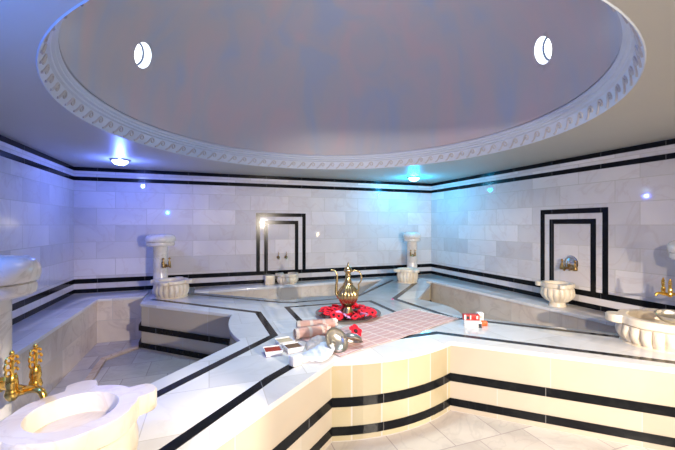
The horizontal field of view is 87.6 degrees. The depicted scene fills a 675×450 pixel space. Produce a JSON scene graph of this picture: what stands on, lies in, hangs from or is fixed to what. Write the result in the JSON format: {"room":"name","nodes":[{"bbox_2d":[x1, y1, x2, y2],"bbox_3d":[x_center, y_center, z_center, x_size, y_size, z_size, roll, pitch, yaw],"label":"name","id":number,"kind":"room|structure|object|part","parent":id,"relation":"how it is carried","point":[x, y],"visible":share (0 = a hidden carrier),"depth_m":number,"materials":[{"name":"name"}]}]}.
{"room":"spa","nodes":[
{"label":"spa","id":0,"kind":"room"},
{"bbox_2d":[0,141,73,319],"bbox_3d":[-2.218,0.325,0.476,0.150,2.550,10.115,0,0,-20],"label":"wall","id":1,"kind":"structure","parent":0,"point":[37,205],"depth_m":4.05,"materials":[{"name":"stone"}]},
{"bbox_2d":[0,150,73,179],"bbox_3d":[-2.145,-0.679,0.502,0.004,0.058,9.815,0,0,-20],"label":"trim","id":2,"kind":"structure","parent":1,"relation":"attached to","point":[5,154],"depth_m":3.93,"materials":[{"name":"black stone"}]},
{"bbox_2d":[0,135,73,169],"bbox_3d":[-2.145,-0.820,0.502,0.004,0.056,9.815,0,0,-20],"label":"trim","id":3,"kind":"structure","parent":1,"relation":"attached to","point":[4,139],"depth_m":3.92,"materials":[{"name":"black stone"}]},
{"bbox_2d":[12,280,73,310],"bbox_3d":[-2.145,0.824,0.502,0.004,0.068,9.815,0,0,-20],"label":"trim","id":4,"kind":"structure","parent":1,"relation":"attached to","point":[36,297],"depth_m":4.07,"materials":[{"name":"black stone"}]},
{"bbox_2d":[12,290,73,324],"bbox_3d":[-2.145,0.968,0.502,0.004,0.060,9.815,0,0,-20],"label":"trim","id":5,"kind":"structure","parent":1,"relation":"attached to","point":[17,319],"depth_m":4.09,"materials":[{"name":"black tile"}]},
{"bbox_2d":[74,167,430,293],"bbox_3d":[-0.981,0.325,6.231,6.120,2.550,0.150,0,0,-20],"label":"wall","id":6,"kind":"structure","parent":0,"point":[213,227],"depth_m":5.87,"materials":[{"name":"stone"}]},
{"bbox_2d":[74,176,430,192],"bbox_3d":[-0.954,-0.679,6.159,6.120,0.058,0.004,0,0,-20],"label":"trim","id":7,"kind":"structure","parent":6,"relation":"attached to","point":[75,177],"depth_m":5.89,"materials":[{"name":"black stone"}]},
{"bbox_2d":[74,264,430,283],"bbox_3d":[-0.954,0.824,6.159,6.120,0.068,0.004,0,0,-20],"label":"trim","id":8,"kind":"structure","parent":6,"relation":"attached to","point":[208,275],"depth_m":5.88,"materials":[{"name":"black stone"}]},
{"bbox_2d":[74,167,430,185],"bbox_3d":[-0.954,-0.820,6.159,6.120,0.056,0.004,0,0,-20],"label":"trim","id":9,"kind":"structure","parent":6,"relation":"attached to","point":[75,168],"depth_m":5.90,"materials":[{"name":"black stone"}]},
{"bbox_2d":[74,271,430,293],"bbox_3d":[-0.954,0.968,6.159,6.120,0.060,0.004,0,0,-20],"label":"trim","id":10,"kind":"structure","parent":6,"relation":"attached to","point":[77,291],"depth_m":5.84,"materials":[{"name":"black stone"}]},
{"bbox_2d":[256,213,305,270],"bbox_3d":[-0.978,0.292,6.151,0.870,0.995,0.004,0,0,-20],"label":"trim","id":11,"kind":"structure","parent":6,"relation":"attached to","point":[258,215],"depth_m":6.14,"materials":[{"name":"black stone"}]},
{"bbox_2d":[264,221,297,270],"bbox_3d":[-0.978,0.357,6.151,0.600,0.865,0.004,0,0,-20],"label":"trim","id":12,"kind":"structure","parent":6,"relation":"attached to","point":[266,223],"depth_m":6.09,"materials":[{"name":"black stone"}]},
{"bbox_2d":[0,0,674,182],"bbox_3d":[0.727,-0.900,1.551,6.320,0.100,10.015,0,0,-20],"label":"ceiling","id":13,"kind":"structure","parent":0,"point":[30,116],"depth_m":3.04,"materials":[{"name":"paint"}]},
{"bbox_2d":[110,158,130,164],"bbox_3d":[-2.826,-0.815,4.579,0.236,0.071,0.236,0,0,-20],"label":"ceiling lamp","id":14,"kind":"object","parent":13,"relation":"attached to","point":[117,161],"visible":1,"depth_m":4.52,"materials":[{"name":"silver metal"}]},
{"bbox_3d":[-2.826,-0.808,4.579,0.188,0.058,0.188,0,0,-20],"label":"lamp shade","id":15,"kind":"part","parent":14,"relation":"part of","materials":[{"name":"white glass"}]},
{"bbox_2d":[36,0,646,168],"bbox_3d":[-0.015,-0.948,3.220,4.238,0.204,4.396,0,0,-20],"label":"trim","id":16,"kind":"structure","parent":13,"relation":"attached to","point":[628,67],"depth_m":3.33,"materials":[{"name":"paint"}]},
{"bbox_2d":[407,177,420,180],"bbox_3d":[1.358,-0.815,6.255,0.236,0.071,0.236,0,0,-20],"label":"ceiling lamp","id":17,"kind":"object","parent":13,"relation":"attached to","point":[409,178],"visible":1,"depth_m":6.19,"materials":[{"name":"white glass"}]},
{"bbox_2d":[58,0,621,154],"bbox_3d":[-0.015,-2.075,3.220,4.260,2.050,4.426,0,0,-20],"label":"ceiling","id":18,"kind":"structure","parent":0,"point":[308,77],"depth_m":4.20,"materials":[{"name":"paint"}]},
{"bbox_2d":[134,42,150,68],"bbox_3d":[-1.946,-1.673,3.444,0.168,0.262,0.244,0,0,5],"label":"window","id":19,"kind":"structure","parent":18,"relation":"attached to","point":[142,55],"depth_m":3.52,"materials":[{"name":"white glass"}]},
{"bbox_3d":[-1.987,-1.686,3.447,0.079,0.222,0.232,0,0,6],"label":"pane","id":20,"kind":"part","parent":19,"relation":"part of","materials":[{"name":"clear glass"}]},
{"bbox_2d":[534,36,551,63],"bbox_3d":[1.937,-1.621,3.242,0.162,0.261,0.244,0,0,-2],"label":"window","id":21,"kind":"structure","parent":18,"relation":"attached to","point":[542,50],"depth_m":3.33,"materials":[{"name":"white glass"}]},
{"bbox_3d":[1.978,-1.634,3.243,0.073,0.224,0.232,0,0,-2],"label":"pane","id":22,"kind":"part","parent":21,"relation":"part of","materials":[{"name":"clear glass"}]},
{"bbox_2d":[46,339,652,449],"bbox_3d":[0.727,1.650,1.551,6.520,0.100,10.215,0,0,-20],"label":"floor","id":23,"kind":"structure","parent":0,"point":[453,430],"depth_m":2.73,"materials":[{"name":"stone"}]},
{"bbox_2d":[12,290,150,413],"bbox_3d":[-2.615,1.300,3.236,0.993,0.600,4.353,0,0,-20],"label":"bench","id":24,"kind":"object","parent":23,"relation":"on","point":[65,331],"visible":0.84,"depth_m":3.97,"materials":[{"name":"stone"}]},
{"bbox_3d":[-2.615,1.018,3.236,0.993,0.036,4.353,0,0,-20],"label":"seat","id":25,"kind":"part","parent":24,"relation":"part of","materials":[{"name":"stone"}]},
{"bbox_2d":[84,345,139,380],"bbox_3d":[-2.247,1.585,3.184,0.372,0.030,2.924,0,0,-20],"label":"stone kerb","id":26,"kind":"object","parent":23,"relation":"on","point":[92,375],"visible":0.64,"depth_m":4.09,"materials":[{"name":"beige stone"}]},
{"bbox_2d":[194,277,381,299],"bbox_3d":[-0.714,1.300,6.011,3.200,0.600,0.443,0,0,-20],"label":"bench","id":27,"kind":"object","parent":23,"relation":"on","point":[315,288],"visible":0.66,"depth_m":5.84,"materials":[{"name":"stone"}]},
{"bbox_2d":[264,274,274,284],"bbox_3d":[-1.156,0.925,5.981,0.160,0.150,0.170,0,0,-20],"label":"marble block","id":28,"kind":"object","parent":27,"relation":"on","point":[269,279],"visible":1,"depth_m":5.91,"materials":[{"name":"white stone"}]},
{"bbox_2d":[275,272,297,284],"bbox_3d":[-0.862,0.915,6.051,0.404,0.170,0.372,0,0,-20],"label":"basin","id":29,"kind":"object","parent":27,"relation":"on","point":[290,278],"visible":1,"depth_m":5.90,"materials":[{"name":"stone"}]},
{"bbox_3d":[-0.714,1.018,6.011,3.200,0.036,0.443,0,0,-20],"label":"seat","id":30,"kind":"part","parent":27,"relation":"part of","materials":[{"name":"stone"}]},
{"bbox_2d":[137,276,674,449],"bbox_3d":[0.728,1.299,1.550,6.116,0.602,9.813,0,0,-20],"label":"platform","id":31,"kind":"object","parent":23,"relation":"on","point":[588,383],"visible":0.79,"depth_m":2.69,"materials":[{"name":"white stone"}]},
{"bbox_2d":[0,255,41,421],"bbox_3d":[-1.521,0.567,1.499,0.400,0.866,0.400,0,0,-20],"label":"marble column","id":32,"kind":"structure","parent":31,"relation":"on","point":[19,274],"depth_m":1.50,"materials":[{"name":"white stone"}]},
{"bbox_2d":[0,343,47,401],"bbox_3d":[-1.303,0.604,1.452,0.264,0.207,0.147,0,0,14],"label":"brass faucet","id":33,"kind":"object","parent":32,"relation":"attached to","point":[10,384],"visible":1,"depth_m":1.42,"materials":[{"name":"gold metal"}]},
{"bbox_3d":[-1.301,0.553,1.406,0.018,0.105,0.060,0,0,14],"label":"handle","id":34,"kind":"part","parent":33,"relation":"part of","materials":[{"name":"gold metal"}]},
{"bbox_3d":[-1.279,0.553,1.491,0.018,0.105,0.060,0,0,14],"label":"handle","id":35,"kind":"part","parent":33,"relation":"part of","materials":[{"name":"gold metal"}]},
{"bbox_3d":[-1.232,0.678,1.434,0.119,0.050,0.032,0,0,14],"label":"spout","id":36,"kind":"part","parent":33,"relation":"part of","materials":[{"name":"gold metal"}]},
{"bbox_2d":[0,380,156,449],"bbox_3d":[-1.035,0.863,1.379,0.451,0.275,0.528,0,0,5],"label":"basin","id":37,"kind":"object","parent":31,"relation":"on","point":[87,415],"visible":1,"depth_m":1.39,"materials":[{"name":"white stone"}]},
{"bbox_2d":[145,234,175,293],"bbox_3d":[-2.604,0.567,5.181,0.410,0.866,0.410,0,0,-20],"label":"marble column","id":38,"kind":"structure","parent":31,"relation":"on","point":[160,243],"depth_m":5.09,"materials":[{"name":"white stone"}]},
{"bbox_2d":[161,257,170,267],"bbox_3d":[-2.465,0.549,5.116,0.143,0.152,0.128,0,0,-1],"label":"brass faucet","id":39,"kind":"object","parent":38,"relation":"attached to","point":[164,265],"visible":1,"depth_m":5.08,"materials":[{"name":"brown metal"}]},
{"bbox_2d":[150,277,192,298],"bbox_3d":[-2.322,0.882,4.933,0.457,0.235,0.457,0,0,42],"label":"basin","id":40,"kind":"object","parent":31,"relation":"on","point":[174,287],"visible":1,"depth_m":4.77,"materials":[{"name":"white stone"}]},
{"bbox_2d":[263,345,282,356],"bbox_3d":[-0.503,0.979,2.733,0.139,0.042,0.134,0,0,-20],"label":"square dish","id":41,"kind":"object","parent":31,"relation":"on","point":[275,350],"visible":1,"depth_m":2.70,"materials":[{"name":"white ceramic"}]},
{"bbox_2d":[274,336,294,346],"bbox_3d":[-0.442,0.979,2.947,0.139,0.042,0.134,0,0,-29],"label":"square dish","id":42,"kind":"object","parent":31,"relation":"on","point":[282,340],"visible":0.88,"depth_m":2.93,"materials":[{"name":"white ceramic"}]},
{"bbox_2d":[282,341,303,353],"bbox_3d":[-0.354,0.979,2.809,0.139,0.042,0.134,0,0,-27],"label":"square dish","id":43,"kind":"object","parent":31,"relation":"on","point":[292,347],"visible":1,"depth_m":2.78,"materials":[{"name":"white ceramic"}]},
{"bbox_2d":[289,353,301,366],"bbox_3d":[-0.298,0.961,2.510,0.060,0.075,0.085,0,0,41],"label":"soap bar","id":44,"kind":"object","parent":31,"relation":"on","point":[295,359],"visible":1,"depth_m":2.48,"materials":[{"name":"white"}]},
{"bbox_2d":[302,342,334,361],"bbox_3d":[-0.129,0.966,2.688,0.229,0.049,0.390,0,0,32],"label":"mitt","id":45,"kind":"object","parent":31,"relation":"on","point":[321,352],"visible":0.95,"depth_m":2.63,"materials":[{"name":"white fabric"}]},
{"bbox_2d":[315,305,380,321],"bbox_3d":[0.117,0.979,3.880,0.720,0.040,0.720,0,0,-20],"label":"metal tray","id":46,"kind":"object","parent":31,"relation":"on","point":[319,314],"visible":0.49,"depth_m":3.75,"materials":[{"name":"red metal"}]},
{"bbox_2d":[329,311,336,317],"bbox_3d":[-0.038,0.948,3.717,0.094,0.062,0.080,0,0,-26],"label":"flower","id":47,"kind":"object","parent":46,"relation":"on","point":[331,314],"visible":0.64,"depth_m":3.71,"materials":[{"name":"red plant"}]},
{"bbox_2d":[334,313,342,319],"bbox_3d":[0.011,0.948,3.661,0.095,0.061,0.079,0,0,-42],"label":"flower","id":48,"kind":"object","parent":46,"relation":"on","point":[338,316],"visible":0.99,"depth_m":3.65,"materials":[{"name":"red plant"}]},
{"bbox_2d":[331,262,362,315],"bbox_3d":[0.102,0.697,3.879,0.261,0.582,0.256,0,0,-44],"label":"pitcher","id":49,"kind":"object","parent":46,"relation":"on","point":[348,294],"visible":0.98,"depth_m":3.83,"materials":[{"name":"gold metal"}]},
{"bbox_3d":[-0.018,0.651,3.880,0.110,0.324,0.042,0,0,0],"label":"spout","id":50,"kind":"part","parent":49,"relation":"part of","materials":[{"name":"gold metal"}]},
{"bbox_3d":[0.117,0.461,3.880,0.092,0.110,0.092,0,0,0],"label":"lid","id":51,"kind":"part","parent":49,"relation":"part of","materials":[{"name":"gold metal"}]},
{"bbox_3d":[0.217,0.627,3.880,0.120,0.266,0.028,0,0,0],"label":"handle","id":52,"kind":"part","parent":49,"relation":"part of","materials":[{"name":"gold metal"}]},
{"bbox_2d":[351,313,359,319],"bbox_3d":[0.185,0.941,3.621,0.086,0.050,0.096,0,0,-44],"label":"flower","id":53,"kind":"object","parent":46,"relation":"on","point":[355,316],"visible":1,"depth_m":3.61,"materials":[{"name":"red plant"}]},
{"bbox_2d":[369,309,376,315],"bbox_3d":[0.381,0.948,3.819,0.095,0.062,0.078,0,0,0],"label":"flower","id":54,"kind":"object","parent":46,"relation":"on","point":[373,311],"visible":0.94,"depth_m":3.81,"materials":[{"name":"red plant"}]},
{"bbox_2d":[302,308,460,356],"bbox_3d":[0.472,0.994,3.438,1.717,0.016,0.638,0,0,-41],"label":"striped cloth","id":55,"kind":"object","parent":31,"relation":"on","point":[396,325],"visible":0.77,"depth_m":3.43,"materials":[{"name":"fabric"}]},
{"bbox_2d":[293,323,330,338],"bbox_3d":[-0.225,0.948,3.136,0.331,0.104,0.120,0,0,-28],"label":"rolled towel","id":56,"kind":"object","parent":55,"relation":"on","point":[309,331],"visible":0.91,"depth_m":3.09,"materials":[{"name":"fabric"}]},
{"bbox_2d":[305,335,325,349],"bbox_3d":[-0.188,0.965,2.938,0.162,0.070,0.287,0,0,33],"label":"pouch","id":57,"kind":"object","parent":55,"relation":"on","point":[313,342],"visible":0.79,"depth_m":2.90,"materials":[{"name":"white fabric"}]},
{"bbox_2d":[296,318,337,327],"bbox_3d":[-0.193,0.945,3.342,0.392,0.108,0.120,0,0,-15],"label":"rolled towel","id":58,"kind":"object","parent":55,"relation":"on","point":[331,321],"visible":0.77,"depth_m":3.31,"materials":[{"name":"fabric"}]},
{"bbox_2d":[325,327,347,352],"bbox_3d":[-0.009,0.912,2.791,0.210,0.173,0.143,0,0,-38],"label":"metal bowl","id":59,"kind":"object","parent":55,"relation":"on","point":[334,336],"visible":0.91,"depth_m":2.83,"materials":[{"name":"metal"}]},
{"bbox_2d":[345,333,362,343],"bbox_3d":[0.122,0.937,2.886,0.180,0.115,0.153,0,0,10],"label":"metal bowl","id":60,"kind":"object","parent":55,"relation":"on","point":[352,337],"visible":0.94,"depth_m":2.87,"materials":[{"name":"metal"}]},
{"bbox_2d":[349,324,361,335],"bbox_3d":[0.163,0.928,3.087,0.127,0.098,0.091,0,0,-33],"label":"flower","id":61,"kind":"object","parent":55,"relation":"on","point":[354,328],"visible":0.9,"depth_m":3.08,"materials":[{"name":"red plant"}]},
{"bbox_2d":[393,267,418,283],"bbox_3d":[1.263,0.882,6.160,0.436,0.235,0.497,0,0,41],"label":"basin","id":62,"kind":"object","parent":31,"relation":"on","point":[408,275],"visible":1,"depth_m":6.03,"materials":[{"name":"white stone"}]},
{"bbox_2d":[403,232,420,267],"bbox_3d":[1.401,0.567,6.617,0.330,0.866,0.330,0,0,-20],"label":"marble column","id":63,"kind":"structure","parent":31,"relation":"on","point":[411,238],"depth_m":6.53,"materials":[{"name":"white stone"}]},
{"bbox_2d":[464,320,481,327],"bbox_3d":[1.332,0.973,3.466,0.160,0.055,0.072,0,0,14],"label":"soap box","id":64,"kind":"object","parent":31,"relation":"on","point":[467,323],"visible":1,"depth_m":3.44,"materials":[{"name":"white cardboard"}]},
{"bbox_2d":[462,313,479,319],"bbox_3d":[1.331,0.916,3.514,0.155,0.055,0.062,0,0,6],"label":"soap box","id":65,"kind":"object","parent":64,"relation":"on","point":[465,316],"visible":1,"depth_m":3.49,"materials":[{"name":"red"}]},
{"bbox_2d":[476,312,483,320],"bbox_3d":[1.443,0.943,3.571,0.060,0.115,0.062,0,0,6],"label":"soap box","id":66,"kind":"object","parent":31,"relation":"on","point":[481,314],"visible":0.53,"depth_m":3.54,"materials":[{"name":"white cardboard"}]},
{"bbox_2d":[481,320,487,325],"bbox_3d":[1.455,0.975,3.496,0.064,0.050,0.040,0,0,9],"label":"soap","id":67,"kind":"object","parent":31,"relation":"on","point":[484,323],"visible":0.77,"depth_m":3.48,"materials":[{"name":"orange"}]},
{"bbox_2d":[605,308,674,354],"bbox_3d":[2.743,0.887,2.954,0.634,0.225,0.637,0,0,-20],"label":"basin","id":68,"kind":"object","parent":31,"relation":"on","point":[641,328],"visible":0.98,"depth_m":2.88,"materials":[{"name":"white stone"}]},
{"bbox_2d":[654,309,674,323],"bbox_3d":[2.648,0.730,2.776,0.230,0.084,0.228,0,0,36],"label":"metal bowl","id":69,"kind":"object","parent":68,"relation":"on","point":[666,315],"visible":1,"depth_m":2.85,"materials":[{"name":"metal"}]},
{"bbox_2d":[667,241,674,259],"bbox_3d":[3.124,0.567,3.078,0.360,0.866,0.360,0,0,-20],"label":"marble column","id":70,"kind":"structure","parent":31,"relation":"on","point":[671,245],"depth_m":3.12,"materials":[{"name":"white stone"}]},
{"bbox_2d":[654,277,674,296],"bbox_3d":[2.925,0.553,3.115,0.209,0.166,0.133,0,0,11],"label":"brass faucet","id":71,"kind":"object","parent":70,"relation":"attached to","point":[670,293],"visible":1,"depth_m":3.11,"materials":[{"name":"gold metal"}]},
{"bbox_3d":[2.868,0.612,3.126,0.095,0.040,0.026,0,0,11],"label":"spout","id":72,"kind":"part","parent":71,"relation":"part of","materials":[{"name":"gold metal"}]},
{"bbox_3d":[2.907,0.512,3.075,0.014,0.084,0.048,0,0,11],"label":"handle","id":73,"kind":"part","parent":71,"relation":"part of","materials":[{"name":"gold metal"}]},
{"bbox_2d":[418,274,616,332],"bbox_3d":[2.384,1.300,5.140,0.543,0.600,4.203,0,0,-20],"label":"bench","id":74,"kind":"object","parent":23,"relation":"on","point":[462,296],"visible":0.48,"depth_m":4.84,"materials":[{"name":"stone"}]},
{"bbox_2d":[535,280,574,306],"bbox_3d":[2.742,0.858,4.374,0.403,0.285,0.412,0,0,-20],"label":"basin","id":75,"kind":"object","parent":74,"relation":"on","point":[558,293],"visible":1,"depth_m":4.26,"materials":[{"name":"stone"}]},
{"bbox_2d":[431,138,674,311],"bbox_3d":[3.672,0.325,2.626,0.150,2.550,10.115,0,0,-20],"label":"wall","id":76,"kind":"structure","parent":0,"point":[494,229],"depth_m":4.44,"materials":[{"name":"stone"}]},
{"bbox_2d":[431,271,618,311],"bbox_3d":[3.600,0.968,2.599,0.004,0.060,9.815,0,0,-20],"label":"trim","id":77,"kind":"structure","parent":76,"relation":"attached to","point":[572,302],"depth_m":5.14,"materials":[{"name":"black stone"}]},
{"bbox_2d":[431,153,674,192],"bbox_3d":[3.600,-0.679,2.599,0.004,0.058,9.815,0,0,-20],"label":"trim","id":78,"kind":"structure","parent":76,"relation":"attached to","point":[669,155],"depth_m":4.39,"materials":[{"name":"black stone"}]},
{"bbox_2d":[431,138,674,185],"bbox_3d":[3.600,-0.820,2.599,0.004,0.056,9.815,0,0,-20],"label":"trim","id":79,"kind":"structure","parent":76,"relation":"attached to","point":[668,141],"depth_m":4.38,"materials":[{"name":"black stone"}]},
{"bbox_2d":[431,264,674,309],"bbox_3d":[3.600,0.824,2.599,0.004,0.068,9.815,0,0,-20],"label":"trim","id":80,"kind":"structure","parent":76,"relation":"attached to","point":[642,303],"depth_m":4.22,"materials":[{"name":"black stone"}]},
{"bbox_2d":[560,255,578,270],"bbox_3d":[2.873,0.480,4.402,0.134,0.196,0.226,0,0,-20],"label":"faucet","id":81,"kind":"object","parent":76,"relation":"attached to","point":[570,262],"visible":1,"depth_m":4.40,"materials":[{"name":"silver metal"}]},
{"bbox_2d":[549,219,595,291],"bbox_3d":[2.936,0.357,4.420,0.004,0.865,0.600,0,0,-20],"label":"trim","id":82,"kind":"structure","parent":76,"relation":"attached to","point":[592,222],"depth_m":4.25,"materials":[{"name":"black stone"}]},
{"bbox_2d":[540,207,607,293],"bbox_3d":[2.936,0.292,4.420,0.004,0.995,0.870,0,0,-20],"label":"trim","id":83,"kind":"structure","parent":76,"relation":"attached to","point":[604,210],"depth_m":4.18,"materials":[{"name":"black stone"}]}
]}

